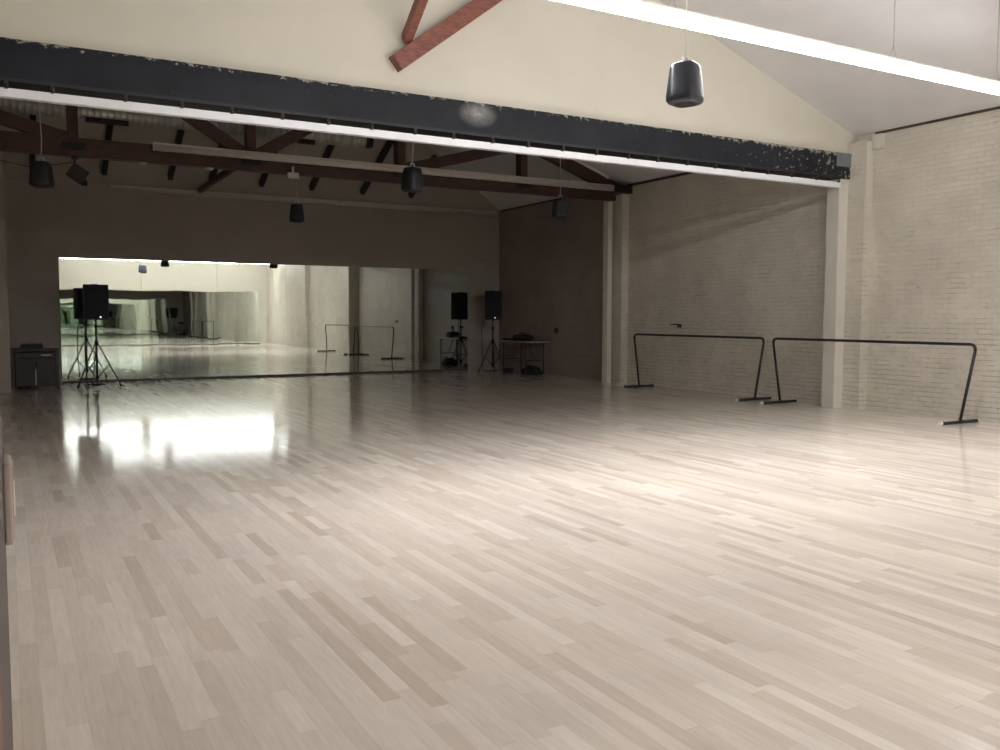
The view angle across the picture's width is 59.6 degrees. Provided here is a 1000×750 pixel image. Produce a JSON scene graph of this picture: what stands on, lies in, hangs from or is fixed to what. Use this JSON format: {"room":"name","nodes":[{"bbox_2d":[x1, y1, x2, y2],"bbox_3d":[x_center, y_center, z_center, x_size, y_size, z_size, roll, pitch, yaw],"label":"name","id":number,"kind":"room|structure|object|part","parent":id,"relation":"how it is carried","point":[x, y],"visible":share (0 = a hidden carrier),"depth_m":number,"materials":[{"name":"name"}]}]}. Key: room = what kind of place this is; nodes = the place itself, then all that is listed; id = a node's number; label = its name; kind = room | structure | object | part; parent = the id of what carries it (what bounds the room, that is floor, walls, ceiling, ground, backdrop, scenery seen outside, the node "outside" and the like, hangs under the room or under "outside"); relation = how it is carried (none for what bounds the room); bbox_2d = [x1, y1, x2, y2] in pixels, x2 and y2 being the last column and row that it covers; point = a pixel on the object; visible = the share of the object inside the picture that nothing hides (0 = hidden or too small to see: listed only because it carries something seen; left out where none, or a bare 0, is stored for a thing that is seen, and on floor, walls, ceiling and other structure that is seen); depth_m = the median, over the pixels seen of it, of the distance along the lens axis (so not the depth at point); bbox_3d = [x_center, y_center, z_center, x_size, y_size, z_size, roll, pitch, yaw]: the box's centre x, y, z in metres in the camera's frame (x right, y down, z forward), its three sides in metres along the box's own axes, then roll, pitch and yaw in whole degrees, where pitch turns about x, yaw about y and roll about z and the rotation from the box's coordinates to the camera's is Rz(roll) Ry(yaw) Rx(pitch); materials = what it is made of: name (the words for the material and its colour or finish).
{"room":"exercise studio","nodes":[
{"label":"exercise studio","id":0,"kind":"room"},
{"bbox_2d":[0,151,10,392],"bbox_3d":[-11.586,-1.959,16.132,4.330,4.590,2.150,-2,4,-29],"label":"wall","id":1,"kind":"structure","parent":0,"point":[5,366],"depth_m":16.27,"materials":[{"name":"beige paint"}]},
{"bbox_2d":[4,177,498,384],"bbox_3d":[-7.043,-2.091,20.038,16.080,4.350,0.200,-2,4,-29],"label":"wall","id":2,"kind":"structure","parent":0,"point":[68,219],"depth_m":20.10,"materials":[{"name":"beige paint"}]},
{"bbox_2d":[58,258,467,382],"bbox_3d":[-5.128,-1.312,21.038,9.770,2.670,0.035,-2,4,-29],"label":"wall mirror","id":3,"kind":"object","parent":2,"relation":"attached to","point":[168,320],"visible":0.98,"depth_m":20.70,"materials":[{"name":"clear mirror"}]},
{"bbox_3d":[-8.672,-1.206,19.039,1.625,2.630,0.008,-2,4,-29],"label":"mirror panel","id":4,"kind":"part","parent":3,"relation":"part of","materials":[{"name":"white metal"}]},
{"bbox_3d":[-7.254,-1.256,19.837,1.625,2.630,0.008,-2,4,-29],"label":"mirror panel","id":5,"kind":"part","parent":3,"relation":"part of","materials":[{"name":"white metal"}]},
{"bbox_3d":[-5.835,-1.306,20.634,1.625,2.630,0.008,-2,4,-29],"label":"mirror panel","id":6,"kind":"part","parent":3,"relation":"part of","materials":[{"name":"white metal"}]},
{"bbox_3d":[-4.416,-1.357,21.431,1.625,2.630,0.008,-2,4,-29],"label":"mirror panel","id":7,"kind":"part","parent":3,"relation":"part of","materials":[{"name":"white metal"}]},
{"bbox_3d":[-2.997,-1.407,22.229,1.625,2.630,0.008,-2,4,-29],"label":"mirror panel","id":8,"kind":"part","parent":3,"relation":"part of","materials":[{"name":"white metal"}]},
{"bbox_3d":[-1.578,-1.458,23.026,1.625,2.630,0.008,-2,4,-29],"label":"mirror panel","id":9,"kind":"part","parent":3,"relation":"part of","materials":[{"name":"white metal"}]},
{"bbox_2d":[110,184,496,215],"bbox_3d":[-4.275,-4.213,21.277,9.566,0.130,0.100,-2,4,-29],"label":"linear light","id":10,"kind":"object","parent":2,"relation":"attached to","point":[112,187],"visible":1,"depth_m":20.86,"materials":[{"name":"white metal"}]},
{"bbox_2d":[0,37,849,180],"bbox_3d":[-1.480,-3.030,9.931,15.935,0.393,0.280,-2,4,-29],"label":"header beam","id":11,"kind":"structure","parent":0,"point":[27,65],"depth_m":9.80,"materials":[{"name":"black metal"}]},
{"bbox_2d":[0,79,840,187],"bbox_3d":[-1.531,-2.779,9.819,15.720,0.183,0.116,-2,4,-29],"label":"track","id":12,"kind":"object","parent":11,"relation":"hanging from","point":[5,92],"visible":1,"depth_m":9.82,"materials":[{"name":"white metal"}]},
{"bbox_2d":[0,0,855,153],"bbox_3d":[-1.423,-4.778,9.867,16.080,3.204,0.200,-2,4,-29],"label":"wall","id":13,"kind":"structure","parent":0,"point":[551,56],"depth_m":10.47,"materials":[{"name":"beige paint"}]},
{"bbox_2d":[401,0,427,43],"bbox_3d":[-0.584,-4.421,8.938,0.100,1.428,2.267,-2,4,-26],"label":"brace","id":14,"kind":"object","parent":13,"relation":"attached to","point":[418,7],"visible":1,"depth_m":9.70,"materials":[{"name":"brown wood"}]},
{"bbox_2d":[389,0,501,71],"bbox_3d":[-0.355,-4.277,10.306,2.011,1.597,0.140,-2,4,-29],"label":"brace","id":15,"kind":"object","parent":13,"relation":"attached to","point":[468,13],"visible":1,"depth_m":10.06,"materials":[{"name":"brown wood"}]},
{"bbox_2d":[0,0,999,210],"bbox_3d":[-0.902,-4.920,8.931,16.080,2.934,24.800,-2,4,-29],"label":"ceiling","id":16,"kind":"structure","parent":0,"point":[955,35],"depth_m":12.55,"materials":[{"name":"white paint"}]},
{"bbox_2d":[29,90,35,169],"bbox_3d":[-8.834,-4.854,16.515,0.100,1.535,2.896,-2,4,-29],"label":"rafter","id":17,"kind":"object","parent":16,"relation":"hanging from","point":[32,117],"visible":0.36,"depth_m":17.39,"materials":[{"name":"black paint"}]},
{"bbox_2d":[29,102,54,187],"bbox_3d":[-5.703,-3.787,10.786,0.262,2.908,0.262,0,4,-7],"label":"speaker","id":18,"kind":"object","parent":16,"relation":"hanging from","point":[41,172],"visible":0.99,"depth_m":10.77},
{"bbox_2d":[101,99,112,175],"bbox_3d":[-7.436,-5.102,16.748,0.100,2.004,3.834,-2,4,-29],"label":"rafter","id":19,"kind":"object","parent":16,"relation":"hanging from","point":[109,129],"visible":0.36,"depth_m":17.48,"materials":[{"name":"black paint"}]},
{"bbox_2d":[167,129,184,179],"bbox_3d":[-6.268,-5.159,17.361,0.100,2.041,3.908,-2,4,-29],"label":"rafter","id":20,"kind":"object","parent":16,"relation":"hanging from","point":[179,137],"visible":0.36,"depth_m":18.05,"materials":[{"name":"black paint"}]},
{"bbox_2d":[0,98,373,148],"bbox_3d":[-7.055,-5.184,14.206,10.500,2.055,0.282,-2,4,-29],"label":"ventilation duct","id":21,"kind":"object","parent":16,"relation":"hanging from","point":[90,115],"visible":0.48,"depth_m":14.81,"materials":[{"name":"metal"}]},
{"bbox_2d":[85,116,128,125],"bbox_3d":[-6.527,-4.211,14.513,0.660,0.075,0.100,-2,4,-29],"label":"grille","id":22,"kind":"object","parent":21,"relation":"attached to","point":[110,120],"depth_m":14.49,"materials":[{"name":"black metal"}]},
{"bbox_2d":[294,139,314,144],"bbox_3d":[-3.739,-4.310,16.080,0.660,0.075,0.100,-2,4,-29],"label":"grille","id":23,"kind":"object","parent":21,"relation":"attached to","point":[302,141],"depth_m":16.13,"materials":[{"name":"black metal"}]},
{"bbox_2d":[209,113,234,179],"bbox_3d":[-5.510,-5.186,17.787,0.100,2.041,3.908,-2,4,-29],"label":"rafter","id":24,"kind":"object","parent":16,"relation":"hanging from","point":[213,172],"visible":0.07,"depth_m":19.18,"materials":[{"name":"black paint"}]},
{"bbox_2d":[259,119,287,186],"bbox_3d":[-4.542,-5.220,18.331,0.100,2.041,3.908,-2,4,-29],"label":"rafter","id":25,"kind":"object","parent":16,"relation":"hanging from","point":[263,178],"visible":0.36,"depth_m":19.82,"materials":[{"name":"black paint"}]},
{"bbox_2d":[289,179,304,222],"bbox_3d":[-3.602,-4.567,15.392,0.262,3.717,0.262,-1,4,-17],"label":"speaker","id":26,"kind":"object","parent":16,"relation":"hanging from","point":[296,210],"visible":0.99,"depth_m":15.40},
{"bbox_2d":[309,125,340,190],"bbox_3d":[-3.663,-5.123,19.182,0.100,1.738,3.302,-2,4,-29],"label":"rafter","id":27,"kind":"object","parent":16,"relation":"hanging from","point":[329,149],"visible":0.36,"depth_m":19.63,"materials":[{"name":"black paint"}]},
{"bbox_2d":[360,140,392,194],"bbox_3d":[-2.775,-4.968,20.205,0.100,1.294,2.413,-2,4,-29],"label":"rafter","id":28,"kind":"object","parent":16,"relation":"hanging from","point":[389,143],"visible":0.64,"depth_m":20.04,"materials":[{"name":"black paint"}]},
{"bbox_2d":[401,149,423,192],"bbox_3d":[-1.139,-4.243,11.294,0.262,3.712,0.262,3,5,40],"label":"speaker","id":29,"kind":"object","parent":16,"relation":"hanging from","point":[412,177],"visible":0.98,"depth_m":11.32},
{"bbox_2d":[408,155,436,197],"bbox_3d":[-1.887,-4.812,21.229,0.100,0.849,1.524,-2,4,-29],"label":"rafter","id":30,"kind":"object","parent":16,"relation":"hanging from","point":[411,195],"visible":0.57,"depth_m":21.75,"materials":[{"name":"black paint"}]},
{"bbox_2d":[552,158,568,218],"bbox_3d":[0.982,-3.853,14.163,0.262,2.598,0.262,0,4,-9],"label":"speaker","id":31,"kind":"object","parent":16,"relation":"hanging from","point":[560,207],"visible":0.98,"depth_m":14.13},
{"bbox_2d":[666,0,703,107],"bbox_3d":[1.437,-3.942,6.649,0.262,3.706,0.262,3,5,38],"label":"speaker","id":32,"kind":"object","parent":16,"relation":"hanging from","point":[685,83],"visible":1,"depth_m":6.67},
{"bbox_2d":[674,102,695,107],"bbox_3d":[1.433,-2.099,6.773,0.170,0.011,0.170,3,5,38],"label":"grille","id":33,"kind":"object","parent":32,"relation":"attached to","point":[676,104],"depth_m":6.76,"materials":[{"name":"black metal"}]},
{"bbox_2d":[554,0,999,94],"bbox_3d":[2.274,-4.376,7.828,8.116,2.712,0.100,-2,4,-29],"label":"linear light","id":34,"kind":"object","parent":16,"relation":"hanging from","point":[640,9],"visible":1,"depth_m":8.08,"materials":[{"name":"white plastic"}]},
{"bbox_2d":[1,369,999,749],"bbox_3d":[-0.915,0.884,9.322,16.480,0.120,25.200,-2,4,-29],"label":"floor","id":35,"kind":"structure","parent":0,"point":[459,559],"depth_m":5.01,"materials":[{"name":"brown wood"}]},
{"bbox_2d":[0,674,2,749],"bbox_3d":[-0.406,0.221,0.419,0.290,2.400,0.140,-2,4,-29],"label":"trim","id":36,"kind":"structure","parent":35,"relation":"on","point":[1,728],"depth_m":0.52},
{"bbox_2d":[0,393,12,749],"bbox_3d":[-0.632,0.194,0.819,0.289,2.400,0.780,-2,4,-29],"label":"door","id":37,"kind":"structure","parent":36,"relation":"attached to","point":[5,671],"depth_m":0.88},
{"bbox_2d":[2,454,15,544],"bbox_3d":[-0.657,0.165,1.170,0.013,0.108,0.086,-2,4,-29],"label":"door handle","id":38,"kind":"object","parent":37,"relation":"attached to","point":[7,462],"visible":1,"depth_m":1.13,"materials":[{"name":"brown wood"}]},
{"bbox_3d":[-0.654,0.165,1.172,0.003,0.096,0.072,-2,4,-29],"label":"plate","id":39,"kind":"part","parent":38,"relation":"part of","materials":[{"name":"beige metal"}]},
{"bbox_2d":[10,348,59,389],"bbox_3d":[-9.295,-0.137,17.469,0.840,0.785,0.750,-2,4,-29],"label":"base cabinet","id":40,"kind":"object","parent":35,"relation":"on","point":[33,367],"visible":1,"depth_m":17.18,"materials":[{"name":"brown wood"}]},
{"bbox_3d":[-9.470,-0.085,16.988,0.050,0.745,0.050,-2,4,-29],"label":"leg","id":41,"kind":"part","parent":40,"relation":"part of","materials":[{"name":"brown wood"}]},
{"bbox_3d":[-9.297,-0.055,17.109,0.338,0.530,0.025,-2,4,-29],"label":"door","id":42,"kind":"part","parent":40,"relation":"part of","materials":[{"name":"brown wood"}]},
{"bbox_2d":[20,343,43,348],"bbox_3d":[-9.286,-0.578,17.323,0.400,0.115,0.360,-2,4,-29],"label":"audio equipment","id":43,"kind":"object","parent":40,"relation":"on","point":[22,346],"visible":1,"depth_m":17.17,"materials":[{"name":"black plastic"}]},
{"bbox_3d":[-9.138,-0.387,17.175,0.700,0.095,0.025,-2,4,-29],"label":"drawer","id":44,"kind":"part","parent":40,"relation":"part of","materials":[{"name":"brown wood"}]},
{"bbox_3d":[-8.981,-0.066,17.286,0.338,0.530,0.025,-2,4,-29],"label":"door","id":45,"kind":"part","parent":40,"relation":"part of","materials":[{"name":"brown wood"}]},
{"bbox_3d":[-8.791,-0.109,17.370,0.050,0.745,0.050,-2,4,-29],"label":"leg","id":46,"kind":"part","parent":40,"relation":"part of","materials":[{"name":"brown wood"}]},
{"bbox_2d":[77,321,121,387],"bbox_3d":[-8.109,-0.446,17.826,0.748,1.380,0.858,0,4,-5],"label":"speaker stand","id":47,"kind":"object","parent":35,"relation":"on","point":[96,344],"visible":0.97,"depth_m":17.81,"materials":[{"name":"black metal"}]},
{"bbox_3d":[-8.329,-0.209,17.608,0.026,0.857,0.453,2,4,25],"label":"leg","id":48,"kind":"part","parent":47,"relation":"part of","materials":[{"name":"black metal"}]},
{"bbox_3d":[-8.368,-0.237,18.030,0.026,0.857,0.453,-3,5,-35],"label":"leg","id":49,"kind":"part","parent":47,"relation":"part of","materials":[{"name":"black metal"}]},
{"bbox_2d":[84,320,105,385],"bbox_3d":[-8.382,-0.493,18.057,0.412,1.423,0.300,-2,4,-29],"label":"cable","id":50,"kind":"object","parent":47,"relation":"hanging from","point":[86,320],"visible":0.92,"depth_m":17.90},
{"bbox_2d":[83,284,108,320],"bbox_3d":[-8.223,-1.469,17.736,0.467,0.752,0.418,-2,5,-32],"label":"loudspeaker","id":51,"kind":"object","parent":47,"relation":"on","point":[95,296],"visible":1,"depth_m":17.56,"materials":[{"name":"black plastic"}]},
{"bbox_3d":[-7.983,-0.225,17.853,0.453,0.857,0.026,0,4,-5],"label":"leg","id":52,"kind":"part","parent":47,"relation":"part of","materials":[{"name":"black metal"}]},
{"bbox_2d":[478,321,505,371],"bbox_3d":[-0.177,-0.754,22.893,0.752,1.349,0.658,1,4,6],"label":"speaker stand","id":53,"kind":"object","parent":35,"relation":"on","point":[492,339],"visible":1,"depth_m":22.75,"materials":[{"name":"black metal"}]},
{"bbox_2d":[481,320,497,370],"bbox_3d":[-0.272,-0.771,23.069,0.532,1.343,0.084,-3,5,-40],"label":"cable","id":54,"kind":"object","parent":53,"relation":"hanging from","point":[483,320],"visible":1,"depth_m":22.94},
{"bbox_2d":[485,290,501,320],"bbox_3d":[-0.185,-1.800,22.712,0.437,0.792,0.378,0,4,-5],"label":"loudspeaker","id":55,"kind":"object","parent":53,"relation":"on","point":[493,299],"visible":1,"depth_m":22.53,"materials":[{"name":"black plastic"}]},
{"bbox_2d":[501,368,513,371],"bbox_3d":[0.207,-0.138,22.858,0.357,0.098,0.312,-2,4,-29],"label":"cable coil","id":56,"kind":"object","parent":35,"relation":"on","point":[506,369],"visible":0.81,"depth_m":22.74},
{"bbox_2d":[499,340,548,374],"bbox_3d":[0.591,-0.452,22.159,0.660,0.830,1.400,-2,4,-29],"label":"folding table","id":57,"kind":"object","parent":35,"relation":"on","point":[503,341],"visible":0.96,"depth_m":21.82,"materials":[{"name":"grey laminate"}]},
{"bbox_3d":[0.094,-0.462,22.511,0.030,0.800,0.030,0,4,-7],"label":"leg","id":58,"kind":"part","parent":57,"relation":"part of","materials":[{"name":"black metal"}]},
{"bbox_3d":[0.547,-0.478,22.765,0.030,0.800,0.030,0,4,-7],"label":"leg","id":59,"kind":"part","parent":57,"relation":"part of","materials":[{"name":"black metal"}]},
{"bbox_2d":[512,332,532,340],"bbox_3d":[0.571,-0.964,21.998,0.340,0.214,0.560,-3,5,-41],"label":"equipment case","id":60,"kind":"object","parent":57,"relation":"on","point":[521,336],"visible":0.94,"depth_m":21.84,"materials":[{"name":"black fabric"}]},
{"bbox_3d":[0.634,-0.396,21.555,0.030,0.800,0.030,3,5,38],"label":"leg","id":61,"kind":"part","parent":57,"relation":"part of","materials":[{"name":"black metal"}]},
{"bbox_3d":[1.087,-0.412,21.809,0.030,0.800,0.030,0,4,-7],"label":"leg","id":62,"kind":"part","parent":57,"relation":"part of","materials":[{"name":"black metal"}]},
{"bbox_2d":[521,364,542,374],"bbox_3d":[0.791,-0.142,21.781,0.482,0.263,0.636,-3,5,-35],"label":"duffel bag","id":63,"kind":"object","parent":35,"relation":"on","point":[530,370],"visible":0.95,"depth_m":21.58,"materials":[{"name":"black fabric"}]},
{"bbox_2d":[602,185,632,382],"bbox_3d":[2.515,-1.944,19.008,0.420,4.240,0.570,-2,4,-29],"label":"support column","id":64,"kind":"structure","parent":35,"relation":"on","point":[619,189],"depth_m":19.04,"materials":[{"name":"white paint"}]},
{"bbox_2d":[0,94,619,200],"bbox_3d":[-4.343,-5.083,14.939,15.878,3.147,0.220,-2,4,-29],"label":"roof truss","id":65,"kind":"object","parent":64,"relation":"on","point":[55,142],"visible":0.43,"depth_m":15.04,"materials":[{"name":"brown wood"}]},
{"bbox_2d":[0,160,72,166],"bbox_3d":[-8.930,-3.232,12.349,5.233,0.263,0.073,-2,4,-29],"label":"cable","id":66,"kind":"object","parent":65,"relation":"attached to","point":[0,160],"visible":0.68,"depth_m":13.29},
{"bbox_3d":[-6.700,-4.516,13.647,0.150,1.730,0.220,-2,4,-29],"label":"post","id":67,"kind":"part","parent":65,"relation":"part of","materials":[{"name":"brown wood"}]},
{"bbox_3d":[-6.657,-3.573,13.631,0.340,0.110,0.018,-2,4,-29],"label":"plate","id":68,"kind":"part","parent":65,"relation":"part of","materials":[{"name":"black paint"}]},
{"bbox_2d":[66,156,89,186],"bbox_3d":[-6.645,-3.209,13.745,0.354,0.460,0.249,-2,4,-29],"label":"stage light","id":69,"kind":"object","parent":65,"relation":"hanging from","point":[76,172],"visible":1,"depth_m":13.67,"materials":[{"name":"black metal"}]},
{"bbox_3d":[-6.571,-3.027,13.799,0.090,0.090,0.120,-2,4,-29],"label":"barn door","id":70,"kind":"part","parent":69,"relation":"part of","materials":[{"name":"black metal"}]},
{"bbox_2d":[198,170,233,192],"bbox_3d":[-5.521,-4.013,17.453,0.090,0.110,5.200,-2,4,-29],"label":"brace","id":71,"kind":"object","parent":65,"relation":"attached to","point":[224,173],"visible":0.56,"depth_m":18.12,"materials":[{"name":"brown wood"}]},
{"bbox_3d":[-4.298,-5.083,14.964,0.150,2.694,0.220,-2,4,-29],"label":"post","id":72,"kind":"part","parent":65,"relation":"part of","materials":[{"name":"brown wood"}]},
{"bbox_3d":[-4.256,-3.659,14.980,0.340,0.110,0.018,-2,4,-29],"label":"plate","id":73,"kind":"part","parent":65,"relation":"part of","materials":[{"name":"black paint"}]},
{"bbox_2d":[153,141,413,172],"bbox_3d":[-3.623,-3.761,15.228,4.555,0.145,0.100,-2,4,-29],"label":"linear light","id":74,"kind":"object","parent":65,"relation":"attached to","point":[199,150],"depth_m":15.04,"materials":[{"name":"metal"}]},
{"bbox_2d":[287,166,298,178],"bbox_3d":[-3.619,-3.536,15.263,0.200,0.210,0.090,-2,4,-29],"label":"junction box","id":75,"kind":"object","parent":65,"relation":"attached to","point":[290,175],"visible":1,"depth_m":15.24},
{"bbox_3d":[-1.843,-3.744,16.337,0.340,0.110,0.018,-2,4,-29],"label":"plate","id":76,"kind":"part","parent":65,"relation":"part of","materials":[{"name":"black paint"}]},
{"bbox_3d":[-1.885,-4.685,16.353,0.150,1.724,0.220,-2,4,-29],"label":"post","id":77,"kind":"part","parent":65,"relation":"part of","materials":[{"name":"brown wood"}]},
{"bbox_2d":[419,167,614,190],"bbox_3d":[0.439,-3.901,17.512,4.525,0.137,0.100,-2,4,-29],"label":"linear light","id":78,"kind":"object","parent":65,"relation":"attached to","point":[425,171],"depth_m":17.39,"materials":[{"name":"white metal"}]},
{"bbox_3d":[0.440,-4.301,17.692,0.150,0.790,0.220,-2,4,-29],"label":"post","id":79,"kind":"part","parent":65,"relation":"part of","materials":[{"name":"brown wood"}]},
{"bbox_3d":[0.484,-3.827,17.644,0.340,0.110,0.018,-2,4,-29],"label":"plate","id":80,"kind":"part","parent":65,"relation":"part of","materials":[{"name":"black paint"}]},
{"bbox_3d":[2.520,-3.980,18.871,0.420,0.160,0.570,-2,4,-29],"label":"cap plate","id":81,"kind":"part","parent":64,"relation":"part of","materials":[{"name":"black paint"}]},
{"bbox_2d":[621,333,772,400],"bbox_3d":[3.641,-0.206,16.558,0.855,1.106,3.592,-2,4,-29],"label":"ballet barre","id":82,"kind":"object","parent":35,"relation":"on","point":[642,334],"visible":1,"depth_m":16.02,"materials":[{"name":"black metal"}]},
{"bbox_3d":[2.825,-0.270,18.033,0.042,0.949,0.213,-2,4,-29],"label":"leg","id":83,"kind":"part","parent":82,"relation":"part of","materials":[{"name":"black metal"}]},
{"bbox_3d":[3.653,-0.698,16.531,0.042,0.121,3.592,-2,4,-29],"label":"rail","id":84,"kind":"part","parent":82,"relation":"part of","materials":[{"name":"black metal"}]},
{"bbox_3d":[4.479,-0.069,15.101,0.042,0.949,0.213,-2,4,-29],"label":"leg","id":85,"kind":"part","parent":82,"relation":"part of","materials":[{"name":"black metal"}]},
{"bbox_2d":[821,152,851,407],"bbox_3d":[5.307,-1.469,13.866,0.360,3.995,0.285,-2,4,-29],"label":"support column","id":86,"kind":"structure","parent":35,"relation":"on","point":[837,198],"depth_m":13.84,"materials":[{"name":"white paint"}]},
{"bbox_3d":[5.365,-3.353,13.643,0.360,0.205,0.065,-2,4,-29],"label":"cap plate","id":87,"kind":"part","parent":86,"relation":"part of","materials":[{"name":"grey metal"}]},
{"bbox_2d":[760,337,979,425],"bbox_3d":[5.491,0.018,13.281,0.855,1.106,3.592,-2,4,-29],"label":"ballet barre","id":88,"kind":"object","parent":35,"relation":"on","point":[960,420],"visible":1,"depth_m":12.61,"materials":[{"name":"black metal"}]},
{"bbox_3d":[4.674,-0.045,14.755,0.042,0.949,0.213,-2,4,-29],"label":"leg","id":89,"kind":"part","parent":88,"relation":"part of","materials":[{"name":"black metal"}]},
{"bbox_3d":[5.503,-0.473,13.254,0.042,0.121,3.592,-2,4,-29],"label":"rail","id":90,"kind":"part","parent":88,"relation":"part of","materials":[{"name":"black metal"}]},
{"bbox_3d":[6.329,0.155,11.824,0.042,0.949,0.213,-2,4,-29],"label":"leg","id":91,"kind":"part","parent":88,"relation":"part of","materials":[{"name":"black metal"}]},
{"bbox_2d":[499,198,603,379],"bbox_3d":[1.359,-2.163,21.624,0.200,4.320,5.280,-2,4,-29],"label":"wall","id":92,"kind":"structure","parent":0,"point":[551,269],"depth_m":21.49,"materials":[{"name":"brick"}]},
{"bbox_2d":[501,197,561,211],"bbox_3d":[1.253,-4.284,21.453,0.040,0.035,4.980,-2,4,-29],"label":"trim","id":93,"kind":"structure","parent":92,"relation":"attached to","point":[561,197],"depth_m":22.34,"materials":[{"name":"black wood"}]},
{"bbox_2d":[611,109,999,423],"bbox_3d":[7.355,-1.438,10.898,0.380,4.340,19.700,-2,4,-29],"label":"wall","id":94,"kind":"structure","parent":0,"point":[706,254],"depth_m":14.44,"materials":[{"name":"beige brick"}]},
{"bbox_2d":[627,106,999,185],"bbox_3d":[7.468,-3.518,10.531,0.035,0.050,19.200,-2,4,-29],"label":"trim","id":95,"kind":"structure","parent":94,"relation":"attached to","point":[998,107],"depth_m":12.98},
{"bbox_2d":[864,141,871,196],"bbox_3d":[5.677,-3.174,13.478,0.110,0.850,0.040,-2,4,-29],"label":"trim","id":96,"kind":"structure","parent":94,"relation":"attached to","point":[868,144],"depth_m":13.46,"materials":[{"name":"beige paint"}]},
{"bbox_2d":[872,133,883,149],"bbox_3d":[5.814,-3.589,13.432,0.050,0.225,0.175,-2,4,-29],"label":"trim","id":97,"kind":"structure","parent":94,"relation":"attached to","point":[877,139],"depth_m":13.40,"materials":[{"name":"white paint"}]}
]}

